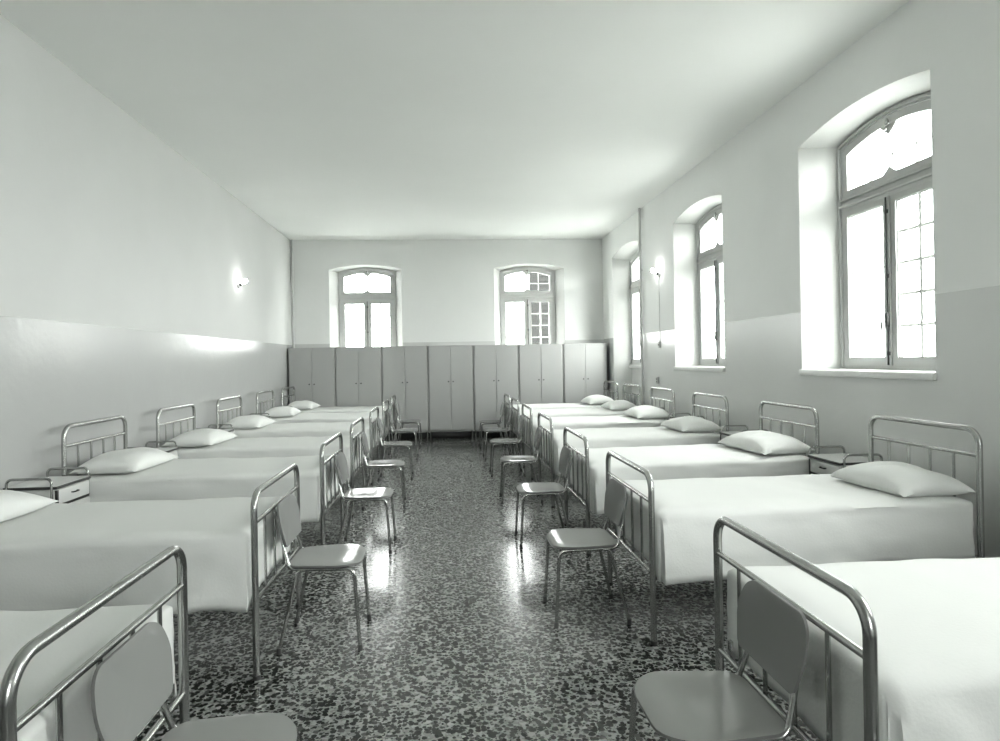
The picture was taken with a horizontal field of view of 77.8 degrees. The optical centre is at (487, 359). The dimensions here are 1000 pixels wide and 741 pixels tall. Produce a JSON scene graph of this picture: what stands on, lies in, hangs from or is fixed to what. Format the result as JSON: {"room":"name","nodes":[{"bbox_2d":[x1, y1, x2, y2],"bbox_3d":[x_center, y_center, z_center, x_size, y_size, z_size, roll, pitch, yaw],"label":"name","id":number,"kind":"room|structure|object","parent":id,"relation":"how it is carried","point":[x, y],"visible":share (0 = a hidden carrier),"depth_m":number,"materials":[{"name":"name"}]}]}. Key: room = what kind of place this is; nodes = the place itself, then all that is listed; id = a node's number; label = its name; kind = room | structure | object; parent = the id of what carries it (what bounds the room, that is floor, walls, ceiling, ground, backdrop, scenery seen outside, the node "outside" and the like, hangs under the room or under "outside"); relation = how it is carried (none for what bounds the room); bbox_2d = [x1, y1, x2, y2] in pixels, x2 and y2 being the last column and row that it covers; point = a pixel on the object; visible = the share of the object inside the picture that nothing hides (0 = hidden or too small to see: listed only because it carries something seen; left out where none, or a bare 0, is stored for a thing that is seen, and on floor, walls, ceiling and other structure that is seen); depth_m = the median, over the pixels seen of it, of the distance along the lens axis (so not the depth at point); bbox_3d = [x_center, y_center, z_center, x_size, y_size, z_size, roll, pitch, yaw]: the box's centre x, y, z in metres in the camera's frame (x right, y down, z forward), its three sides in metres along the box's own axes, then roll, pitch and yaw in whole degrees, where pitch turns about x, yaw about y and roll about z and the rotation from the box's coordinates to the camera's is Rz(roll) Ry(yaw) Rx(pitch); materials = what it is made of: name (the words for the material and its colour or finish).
{"room":"dormitory","nodes":[
{"label":"dormitory","id":0,"kind":"room"},
{"bbox_2d":[0,14,291,489],"bbox_3d":[-3.416,-0.371,4.575,0.300,3.904,15.718,-1,0,-4],"label":"wall","id":1,"kind":"structure","parent":0,"point":[122,262],"depth_m":5.46,"materials":[{"name":"white paint"}]},
{"bbox_2d":[237,279,246,287],"bbox_3d":[-3.510,-1.097,8.880,0.132,0.130,0.090,-1,0,-4],"label":"wall lamp","id":2,"kind":"object","parent":1,"relation":"attached to","point":[244,281],"visible":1,"depth_m":8.86,"materials":[{"name":"grey"}]},
{"bbox_2d":[290,239,603,432],"bbox_3d":[-0.741,-0.419,12.407,6.118,3.904,0.460,-1,0,-4],"label":"wall","id":3,"kind":"structure","parent":0,"point":[448,290],"depth_m":12.19,"materials":[{"name":"grey paint"}]},
{"bbox_2d":[291,240,294,347],"bbox_3d":[-3.741,-0.365,11.929,0.063,3.904,0.048,-1,0,-4],"label":"pipe","id":4,"kind":"object","parent":3,"relation":"attached to","point":[292,270],"visible":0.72,"depth_m":11.92,"materials":[{"name":"grey metal"}]},
{"bbox_2d":[338,268,396,346],"bbox_3d":[-2.374,-0.807,12.214,1.416,2.070,0.360,-1,0,-4],"label":"window","id":5,"kind":"structure","parent":3,"relation":"in","point":[367,298],"depth_m":12.34,"materials":[{"name":"paint"}]},
{"bbox_2d":[341,270,392,294],"bbox_3d":[-2.400,-1.545,12.344,1.030,0.495,0.079,-1,0,-4],"label":"light","id":6,"kind":"object","parent":5,"relation":"attached to","point":[345,273],"depth_m":12.34,"materials":[{"name":"glass"}]},
{"bbox_2d":[385,430,514,439],"bbox_3d":[-0.691,1.473,12.171,6.118,0.120,0.012,-1,0,-4],"label":"baseboard","id":7,"kind":"structure","parent":3,"relation":"attached to","point":[467,434],"depth_m":12.16,"materials":[{"name":"grey paint"}]},
{"bbox_2d":[500,266,555,344],"bbox_3d":[0.833,-0.865,12.436,1.416,2.070,0.360,-1,0,-4],"label":"window","id":8,"kind":"structure","parent":3,"relation":"in","point":[527,296],"depth_m":12.56,"materials":[{"name":"paint"}]},
{"bbox_2d":[502,269,552,292],"bbox_3d":[0.807,-1.602,12.566,1.030,0.495,0.079,-1,0,-4],"label":"light","id":9,"kind":"object","parent":8,"relation":"attached to","point":[505,272],"depth_m":12.57,"materials":[{"name":"glass"}]},
{"bbox_2d":[0,0,908,239],"bbox_3d":[-0.173,-2.531,4.802,6.878,0.300,15.718,-1,0,-4],"label":"ceiling","id":10,"kind":"structure","parent":0,"point":[325,119],"depth_m":5.46,"materials":[{"name":"paint"}]},
{"bbox_2d":[137,436,819,740],"bbox_3d":[-0.098,1.647,4.802,6.878,0.250,15.718,-1,0,-4],"label":"floor","id":11,"kind":"structure","parent":0,"point":[461,641],"depth_m":3.48,"materials":[{"name":"stone"}]},
{"bbox_2d":[3,467,90,503],"bbox_3d":[-3.012,1.175,4.276,0.358,0.798,0.437,-1,0,-4],"label":"nightstand","id":12,"kind":"object","parent":11,"relation":"on","point":[64,489],"visible":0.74,"depth_m":4.22,"materials":[{"name":"grey metal"}]},
{"bbox_2d":[0,545,189,740],"bbox_3d":[-1.957,1.003,1.673,1.884,1.104,0.909,-1,0,-4],"label":"hospital bed","id":13,"kind":"object","parent":11,"relation":"on","point":[10,724],"visible":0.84,"depth_m":1.63,"materials":[{"name":"silver metal"}]},
{"bbox_2d":[0,604,176,740],"bbox_3d":[-1.956,1.034,1.693,1.796,0.395,0.970,-1,0,-4],"label":"bedspread","id":14,"kind":"object","parent":13,"relation":"on","point":[49,667],"visible":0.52,"depth_m":1.73,"materials":[{"name":"white fabric"}]},
{"bbox_2d":[128,441,178,458],"bbox_3d":[-3.114,1.177,5.753,0.358,0.798,0.437,-1,0,-4],"label":"nightstand","id":15,"kind":"object","parent":11,"relation":"on","point":[172,450],"visible":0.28,"depth_m":5.92,"materials":[{"name":"grey metal"}]},
{"bbox_2d":[91,622,299,740],"bbox_3d":[-0.765,1.149,1.695,0.461,0.770,0.417,-1,0,-4],"label":"chair","id":16,"kind":"object","parent":11,"relation":"on","point":[128,687],"visible":1,"depth_m":1.75,"materials":[{"name":"grey plastic"}]},
{"bbox_2d":[61,415,344,544],"bbox_3d":[-2.187,1.007,5.005,1.884,1.104,0.909,-1,0,-4],"label":"hospital bed","id":17,"kind":"object","parent":11,"relation":"on","point":[64,445],"visible":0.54,"depth_m":4.81,"materials":[{"name":"silver metal"}]},
{"bbox_2d":[89,455,337,522],"bbox_3d":[-2.186,1.038,5.020,1.803,0.395,0.942,-1,0,-4],"label":"bedspread","id":18,"kind":"object","parent":17,"relation":"on","point":[175,479],"visible":0.7,"depth_m":4.61,"materials":[{"name":"white fabric"}]},
{"bbox_2d":[69,447,177,473],"bbox_3d":[-2.855,0.783,4.920,0.479,0.141,0.714,-1,0,-2],"label":"pillow","id":19,"kind":"object","parent":18,"relation":"on","point":[123,461],"visible":0.99,"depth_m":4.69,"materials":[{"name":"white fabric"}]},
{"bbox_2d":[196,424,233,438],"bbox_3d":[-3.223,1.179,7.329,0.358,0.798,0.437,-1,0,-4],"label":"nightstand","id":20,"kind":"object","parent":11,"relation":"on","point":[231,425],"visible":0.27,"depth_m":7.50,"materials":[{"name":"grey metal"}]},
{"bbox_2d":[156,403,365,516],"bbox_3d":[-2.289,1.009,6.481,1.884,1.104,0.909,-1,0,-4],"label":"hospital bed","id":21,"kind":"object","parent":11,"relation":"on","point":[353,473],"visible":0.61,"depth_m":6.32,"materials":[{"name":"silver metal"}]},
{"bbox_2d":[177,435,360,483],"bbox_3d":[-2.288,1.040,6.501,1.796,0.395,0.970,-1,0,-4],"label":"bedspread","id":22,"kind":"object","parent":21,"relation":"on","point":[262,447],"visible":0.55,"depth_m":6.09,"materials":[{"name":"white fabric"}]},
{"bbox_2d":[162,428,236,446],"bbox_3d":[-2.940,0.784,6.371,0.479,0.143,0.714,-1,0,-2],"label":"pillow","id":23,"kind":"object","parent":22,"relation":"on","point":[199,437],"visible":1,"depth_m":6.11,"materials":[{"name":"white fabric"}]},
{"bbox_2d":[250,463,301,680],"bbox_3d":[-2.073,1.005,3.359,1.884,1.104,0.909,-1,0,-4],"label":"hospital bed","id":24,"kind":"object","parent":11,"relation":"on","point":[254,519],"visible":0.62,"depth_m":3.09,"materials":[{"name":"silver metal"}]},
{"bbox_2d":[0,496,292,613],"bbox_3d":[-2.073,1.034,3.386,1.798,0.388,0.984,-1,0,-4],"label":"bedspread","id":25,"kind":"object","parent":24,"relation":"on","point":[55,556],"visible":0.77,"depth_m":2.97,"materials":[{"name":"white fabric"}]},
{"bbox_2d":[0,490,57,522],"bbox_3d":[-2.729,0.780,3.250,0.479,0.143,0.714,-1,0,-1],"label":"pillow","id":26,"kind":"object","parent":25,"relation":"on","point":[13,504],"visible":1,"depth_m":3.37,"materials":[{"name":"white fabric"}]},
{"bbox_2d":[216,395,379,484],"bbox_3d":[-2.398,1.011,8.058,1.884,1.104,0.909,-1,0,-4],"label":"hospital bed","id":27,"kind":"object","parent":11,"relation":"on","point":[373,432],"visible":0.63,"depth_m":7.90,"materials":[{"name":"silver metal"}]},
{"bbox_2d":[233,421,376,457],"bbox_3d":[-2.397,1.040,8.085,1.798,0.388,0.984,-1,0,-4],"label":"bedspread","id":28,"kind":"object","parent":27,"relation":"on","point":[288,429],"visible":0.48,"depth_m":7.66,"materials":[{"name":"white fabric"}]},
{"bbox_2d":[221,415,275,428],"bbox_3d":[-3.066,0.787,7.974,0.479,0.141,0.714,-1,0,-2],"label":"pillow","id":29,"kind":"object","parent":28,"relation":"on","point":[250,421],"visible":0.99,"depth_m":7.71,"materials":[{"name":"white fabric"}]},
{"bbox_2d":[288,347,335,406],"bbox_3d":[-3.278,0.674,11.712,0.855,1.810,0.426,-1,0,-4],"label":"locker","id":30,"kind":"object","parent":11,"relation":"on","point":[312,372],"visible":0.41,"depth_m":11.53,"materials":[{"name":"grey metal"}]},
{"bbox_2d":[256,390,389,454],"bbox_3d":[-2.508,1.013,9.644,1.884,1.104,0.909,-1,0,-4],"label":"hospital bed","id":31,"kind":"object","parent":11,"relation":"on","point":[385,420],"visible":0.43,"depth_m":9.61,"materials":[{"name":"silver metal"}]},
{"bbox_2d":[271,412,381,440],"bbox_3d":[-2.506,1.044,9.659,1.803,0.395,0.942,-1,0,-4],"label":"bedspread","id":32,"kind":"object","parent":31,"relation":"on","point":[301,417],"visible":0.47,"depth_m":9.26,"materials":[{"name":"white fabric"}]},
{"bbox_2d":[262,406,301,416],"bbox_3d":[-3.174,0.788,9.562,0.479,0.143,0.714,-1,0,-7],"label":"pillow","id":33,"kind":"object","parent":32,"relation":"on","point":[281,411],"visible":0.96,"depth_m":9.28,"materials":[{"name":"white fabric"}]},
{"bbox_2d":[275,494,371,654],"bbox_3d":[-0.909,1.151,3.449,0.461,0.770,0.417,-1,0,-4],"label":"chair","id":34,"kind":"object","parent":11,"relation":"on","point":[336,557],"visible":1,"depth_m":3.38,"materials":[{"name":"grey plastic"}]},
{"bbox_2d":[281,386,396,448],"bbox_3d":[-2.605,1.015,11.050,1.884,1.104,0.909,-1,0,-4],"label":"hospital bed","id":35,"kind":"object","parent":11,"relation":"on","point":[392,406],"visible":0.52,"depth_m":11.02,"materials":[{"name":"silver metal"}]},
{"bbox_2d":[300,406,390,421],"bbox_3d":[-2.604,1.045,11.070,1.796,0.395,0.970,-1,0,-4],"label":"bedspread","id":36,"kind":"object","parent":35,"relation":"on","point":[358,409],"visible":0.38,"depth_m":10.68,"materials":[{"name":"white fabric"}]},
{"bbox_2d":[287,400,320,409],"bbox_3d":[-3.268,0.790,10.955,0.479,0.141,0.714,-1,0,-2],"label":"pillow","id":37,"kind":"object","parent":36,"relation":"on","point":[301,405],"visible":0.78,"depth_m":10.70,"materials":[{"name":"white fabric"}]},
{"bbox_2d":[335,346,382,406],"bbox_3d":[-2.419,0.659,11.771,0.855,1.810,0.426,-1,0,-4],"label":"locker","id":38,"kind":"object","parent":11,"relation":"on","point":[358,369],"visible":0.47,"depth_m":11.59,"materials":[{"name":"grey metal"}]},
{"bbox_2d":[334,452,396,553],"bbox_3d":[-1.003,1.153,5.093,0.461,0.770,0.417,-1,0,-3],"label":"chair","id":39,"kind":"object","parent":11,"relation":"on","point":[352,495],"visible":0.99,"depth_m":5.02,"materials":[{"name":"grey laminate"}]},
{"bbox_2d":[360,432,406,509],"bbox_3d":[-1.105,1.155,6.581,0.461,0.770,0.417,-1,0,-6],"label":"chair","id":40,"kind":"object","parent":11,"relation":"on","point":[389,463],"visible":0.99,"depth_m":6.46,"materials":[{"name":"grey laminate"}]},
{"bbox_2d":[376,418,413,480],"bbox_3d":[-1.213,1.157,8.139,0.461,0.770,0.417,-1,0,-5],"label":"chair","id":41,"kind":"object","parent":11,"relation":"on","point":[388,444],"visible":1,"depth_m":8.00,"materials":[{"name":"grey laminate"}]},
{"bbox_2d":[387,409,418,459],"bbox_3d":[-1.322,1.159,9.718,0.461,0.770,0.417,-1,0,-5],"label":"chair","id":42,"kind":"object","parent":11,"relation":"on","point":[400,430],"visible":0.99,"depth_m":9.58,"materials":[{"name":"grey laminate"}]},
{"bbox_2d":[382,346,428,441],"bbox_3d":[-1.561,0.643,11.831,0.855,1.810,0.426,-1,0,-4],"label":"locker","id":43,"kind":"object","parent":11,"relation":"on","point":[404,368],"visible":0.74,"depth_m":11.65,"materials":[{"name":"grey metal"}]},
{"bbox_2d":[395,403,422,447],"bbox_3d":[-1.420,1.161,11.136,0.461,0.770,0.417,-1,0,-2],"label":"chair","id":44,"kind":"object","parent":11,"relation":"on","point":[397,408],"visible":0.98,"depth_m":11.03,"materials":[{"name":"grey metal"}]},
{"bbox_2d":[428,345,473,440],"bbox_3d":[-0.702,0.628,11.890,0.855,1.810,0.426,-1,0,-4],"label":"locker","id":45,"kind":"object","parent":11,"relation":"on","point":[450,367],"visible":1,"depth_m":11.70,"materials":[{"name":"grey metal"}]},
{"bbox_2d":[479,402,505,448],"bbox_3d":[0.079,1.134,10.824,0.461,0.770,0.417,-1,0,-4],"label":"chair","id":46,"kind":"object","parent":11,"relation":"on","point":[503,405],"visible":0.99,"depth_m":10.71,"materials":[{"name":"grey metal"}]},
{"bbox_2d":[473,344,518,439],"bbox_3d":[0.157,0.612,11.950,0.855,1.810,0.426,-1,0,-4],"label":"locker","id":47,"kind":"object","parent":11,"relation":"on","point":[495,367],"visible":0.71,"depth_m":11.76,"materials":[{"name":"grey metal"}]},
{"bbox_2d":[483,407,513,460],"bbox_3d":[0.165,1.132,9.584,0.461,0.770,0.417,-1,0,-5],"label":"chair","id":48,"kind":"object","parent":11,"relation":"on","point":[510,412],"visible":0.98,"depth_m":9.49,"materials":[{"name":"grey metal"}]},
{"bbox_2d":[489,415,524,476],"bbox_3d":[0.258,1.131,8.235,0.461,0.770,0.417,-1,0,-3],"label":"chair","id":49,"kind":"object","parent":11,"relation":"on","point":[498,441],"visible":0.98,"depth_m":8.13,"materials":[{"name":"grey metal"}]},
{"bbox_2d":[499,427,542,503],"bbox_3d":[0.362,1.129,6.726,0.461,0.770,0.417,-1,0,-1],"label":"chair","id":50,"kind":"object","parent":11,"relation":"on","point":[509,459],"visible":0.98,"depth_m":6.62,"materials":[{"name":"grey laminate"}]},
{"bbox_2d":[518,344,562,403],"bbox_3d":[1.016,0.597,12.009,0.855,1.810,0.426,-1,0,-4],"label":"locker","id":51,"kind":"object","parent":11,"relation":"on","point":[540,366],"visible":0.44,"depth_m":11.82,"materials":[{"name":"grey metal"}]},
{"bbox_2d":[514,446,572,548],"bbox_3d":[0.469,1.127,5.186,0.461,0.770,0.417,-1,0,-4],"label":"chair","id":52,"kind":"object","parent":11,"relation":"on","point":[565,460],"visible":0.98,"depth_m":5.12,"materials":[{"name":"metal"},{"name":"grey laminate"},{"name":"black rubber"}]},
{"bbox_2d":[504,381,618,449],"bbox_3d":[1.269,0.945,10.907,1.884,1.104,0.909,-1,0,-4],"label":"hospital bed","id":53,"kind":"object","parent":11,"relation":"on","point":[507,406],"visible":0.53,"depth_m":10.88,"materials":[{"name":"silver metal"}]},
{"bbox_2d":[507,403,602,425],"bbox_3d":[1.269,0.974,10.880,1.798,0.388,0.984,-1,0,-4],"label":"bedspread","id":54,"kind":"object","parent":53,"relation":"on","point":[549,405],"visible":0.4,"depth_m":10.58,"materials":[{"name":"white fabric"}]},
{"bbox_2d":[581,395,613,404],"bbox_3d":[1.949,0.689,10.899,0.479,0.156,0.714,-1,0,-6],"label":"pillow","id":55,"kind":"object","parent":54,"relation":"on","point":[592,399],"visible":0.84,"depth_m":10.64,"materials":[{"name":"white fabric"}]},
{"bbox_2d":[511,383,641,453],"bbox_3d":[1.354,0.944,9.670,1.884,1.104,0.909,-1,0,-4],"label":"hospital bed","id":56,"kind":"object","parent":11,"relation":"on","point":[624,384],"visible":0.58,"depth_m":9.60,"materials":[{"name":"silver metal"}]},
{"bbox_2d":[514,407,625,439],"bbox_3d":[1.354,0.974,9.650,1.796,0.395,0.970,-1,0,-4],"label":"bedspread","id":57,"kind":"object","parent":56,"relation":"on","point":[592,411],"visible":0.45,"depth_m":9.34,"materials":[{"name":"white fabric"}]},
{"bbox_2d":[600,400,635,410],"bbox_3d":[2.052,0.697,9.656,0.451,0.136,0.628,-1,0,-3],"label":"pillow","id":58,"kind":"object","parent":57,"relation":"on","point":[615,405],"visible":0.95,"depth_m":9.41,"materials":[{"name":"white fabric"}]},
{"bbox_2d":[562,343,607,402],"bbox_3d":[1.875,0.581,12.068,0.855,1.810,0.426,-1,0,-4],"label":"locker","id":59,"kind":"object","parent":11,"relation":"on","point":[584,364],"visible":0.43,"depth_m":11.88,"materials":[{"name":"grey metal"}]},
{"bbox_2d":[543,478,631,628],"bbox_3d":[0.586,1.125,3.708,0.461,0.770,0.417,-1,0,-4],"label":"chair","id":60,"kind":"object","parent":11,"relation":"on","point":[616,495],"visible":1,"depth_m":3.65,"materials":[{"name":"metal"},{"name":"grey laminate"},{"name":"black rubber"}]},
{"bbox_2d":[521,387,674,479],"bbox_3d":[1.448,0.942,8.313,1.884,1.104,0.909,-1,0,-4],"label":"hospital bed","id":61,"kind":"object","parent":11,"relation":"on","point":[529,432],"visible":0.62,"depth_m":8.16,"materials":[{"name":"silver metal"}]},
{"bbox_2d":[525,415,666,453],"bbox_3d":[1.448,0.973,8.298,1.803,0.395,0.942,-1,0,-4],"label":"bedspread","id":62,"kind":"object","parent":61,"relation":"on","point":[616,421],"visible":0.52,"depth_m":7.92,"materials":[{"name":"white fabric"}]},
{"bbox_2d":[622,405,672,418],"bbox_3d":[2.136,0.686,8.302,0.479,0.156,0.714,-1,0,-4],"label":"pillow","id":63,"kind":"object","parent":62,"relation":"on","point":[642,411],"visible":1,"depth_m":8.03,"materials":[{"name":"white fabric"}]},
{"bbox_2d":[537,392,728,507],"bbox_3d":[1.551,0.940,6.817,1.884,1.104,0.909,-1,0,-4],"label":"hospital bed","id":64,"kind":"object","parent":11,"relation":"on","point":[726,410],"visible":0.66,"depth_m":6.66,"materials":[{"name":"silver metal"}]},
{"bbox_2d":[542,426,719,475],"bbox_3d":[1.552,0.969,6.790,1.798,0.388,0.984,-1,0,-4],"label":"bedspread","id":65,"kind":"object","parent":64,"relation":"on","point":[634,436],"visible":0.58,"depth_m":6.42,"materials":[{"name":"white fabric"}]},
{"bbox_2d":[661,416,722,431],"bbox_3d":[2.229,0.694,6.806,0.451,0.136,0.628,-1,0,-6],"label":"pillow","id":66,"kind":"object","parent":65,"relation":"on","point":[685,423],"visible":0.99,"depth_m":6.57,"materials":[{"name":"white fabric"}]},
{"bbox_2d":[667,413,704,419],"bbox_3d":[2.473,1.077,7.713,0.358,0.798,0.437,-1,0,-4],"label":"nightstand","id":67,"kind":"object","parent":11,"relation":"on","point":[668,418],"visible":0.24,"depth_m":7.91,"materials":[{"name":"grey metal"}]},
{"bbox_2d":[563,400,819,556],"bbox_3d":[1.659,0.938,5.261,1.884,1.104,0.909,-1,0,-4],"label":"hospital bed","id":68,"kind":"object","parent":11,"relation":"on","point":[586,504],"visible":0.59,"depth_m":5.07,"materials":[{"name":"silver metal"}]},
{"bbox_2d":[570,444,808,514],"bbox_3d":[1.659,0.968,5.241,1.796,0.395,0.970,-1,0,-4],"label":"bedspread","id":69,"kind":"object","parent":68,"relation":"on","point":[699,460],"visible":0.6,"depth_m":4.87,"materials":[{"name":"white fabric"}]},
{"bbox_2d":[718,430,814,454],"bbox_3d":[2.352,0.682,5.259,0.479,0.156,0.714,-1,0,-10],"label":"pillow","id":70,"kind":"object","parent":69,"relation":"on","point":[757,441],"visible":0.99,"depth_m":5.03,"materials":[{"name":"white fabric"}]},
{"bbox_2d":[629,580,808,740],"bbox_3d":[0.700,1.123,1.916,0.461,0.770,0.417,-1,0,-4],"label":"chair","id":71,"kind":"object","parent":11,"relation":"on","point":[678,705],"visible":1,"depth_m":1.89,"materials":[{"name":"grey plastic"}]},
{"bbox_2d":[719,425,767,439],"bbox_3d":[2.576,1.075,6.216,0.358,0.798,0.437,-1,0,-4],"label":"nightstand","id":72,"kind":"object","parent":11,"relation":"on","point":[723,435],"visible":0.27,"depth_m":6.36,"materials":[{"name":"grey metal"}]},
{"bbox_2d":[606,414,984,645],"bbox_3d":[1.762,0.936,3.774,1.884,1.104,0.909,-1,0,-4],"label":"hospital bed","id":73,"kind":"object","parent":11,"relation":"on","point":[650,499],"visible":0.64,"depth_m":3.45,"materials":[{"name":"silver metal"}]},
{"bbox_2d":[614,474,975,584],"bbox_3d":[1.761,0.967,3.759,1.803,0.395,0.942,-1,0,-4],"label":"bedspread","id":74,"kind":"object","parent":73,"relation":"on","point":[818,518],"visible":0.71,"depth_m":3.37,"materials":[{"name":"white fabric"}]},
{"bbox_2d":[829,461,975,496],"bbox_3d":[2.453,0.694,3.704,0.451,0.136,0.628,-1,0,-7],"label":"pillow","id":75,"kind":"object","parent":74,"relation":"on","point":[902,479],"visible":1,"depth_m":3.52,"materials":[{"name":"white fabric"}]},
{"bbox_2d":[713,516,878,740],"bbox_3d":[1.855,0.934,2.052,1.884,1.104,0.909,-1,0,-4],"label":"hospital bed","id":76,"kind":"object","parent":11,"relation":"on","point":[868,652],"visible":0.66,"depth_m":1.79,"materials":[{"name":"silver metal"}]},
{"bbox_2d":[726,557,999,740],"bbox_3d":[1.855,0.964,2.025,1.798,0.388,0.984,-1,0,-4],"label":"bedspread","id":77,"kind":"object","parent":76,"relation":"on","point":[937,621],"visible":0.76,"depth_m":1.80,"materials":[{"name":"white fabric"}]},
{"bbox_2d":[807,445,882,473],"bbox_3d":[2.684,1.073,4.660,0.358,0.798,0.437,-1,0,-4],"label":"nightstand","id":78,"kind":"object","parent":11,"relation":"on","point":[818,463],"visible":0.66,"depth_m":4.64,"materials":[{"name":"grey metal"}]},
{"bbox_2d":[602,0,999,557],"bbox_3d":[3.066,-0.487,5.023,0.460,3.904,15.718,-1,0,-4],"label":"wall","id":79,"kind":"structure","parent":0,"point":[775,182],"depth_m":5.38,"materials":[{"name":"grey paint"}]},
{"bbox_2d":[629,251,640,367],"bbox_3d":[2.681,-0.893,10.862,0.147,2.080,1.240,-1,0,-4],"label":"window","id":80,"kind":"structure","parent":79,"relation":"in","point":[634,284],"depth_m":11.35,"materials":[{"name":"paint"}]},
{"bbox_2d":[631,254,638,284],"bbox_3d":[2.692,-1.636,10.863,0.079,0.495,1.110,-1,0,-4],"label":"light","id":81,"kind":"object","parent":80,"relation":"attached to","point":[635,257],"depth_m":11.26,"materials":[{"name":"glass"}]},
{"bbox_2d":[638,208,644,404],"bbox_3d":[2.466,-0.476,9.904,0.064,3.904,0.057,-1,0,-4],"label":"pipe","id":82,"kind":"object","parent":79,"relation":"attached to","point":[639,211],"visible":0.94,"depth_m":9.89,"materials":[{"name":"grey metal"}]},
{"bbox_2d":[651,268,660,276],"bbox_3d":[2.471,-1.285,9.124,0.132,0.130,0.090,-1,0,-4],"label":"wall lamp","id":83,"kind":"object","parent":79,"relation":"attached to","point":[658,273],"visible":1,"depth_m":9.11,"materials":[{"name":"grey"}]},
{"bbox_2d":[674,204,724,371],"bbox_3d":[2.785,-0.900,7.818,0.360,2.070,1.526,-1,0,-4],"label":"window","id":84,"kind":"structure","parent":79,"relation":"in","point":[712,257],"depth_m":8.01,"materials":[{"name":"paint"}]},
{"bbox_2d":[698,208,722,256],"bbox_3d":[2.901,-1.640,7.831,0.079,0.495,1.110,-1,0,-4],"label":"transom window","id":85,"kind":"structure","parent":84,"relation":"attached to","point":[715,214],"depth_m":8.08,"materials":[{"name":"glass"}]},
{"bbox_2d":[799,91,936,379],"bbox_3d":[2.994,-0.904,4.785,0.360,2.070,1.526,-1,0,-4],"label":"window","id":86,"kind":"structure","parent":79,"relation":"in","point":[887,192],"depth_m":4.79,"materials":[{"name":"paint"}]},
{"label":"outside","id":87,"kind":"structure","parent":0,"visible":0},
{"bbox_3d":[-0.587,5.681,9.976,120.000,0.300,140.000,-1,0,-4],"label":"ground","id":88,"kind":"structure","parent":87,"visible":0},
{"bbox_2d":[529,272,548,343],"bbox_3d":[2.970,-0.533,22.158,2.800,12.000,2.200,-1,0,-4],"label":"building","id":89,"kind":"structure","parent":88,"relation":"on","point":[533,277],"depth_m":21.19,"materials":[{"name":"black"}]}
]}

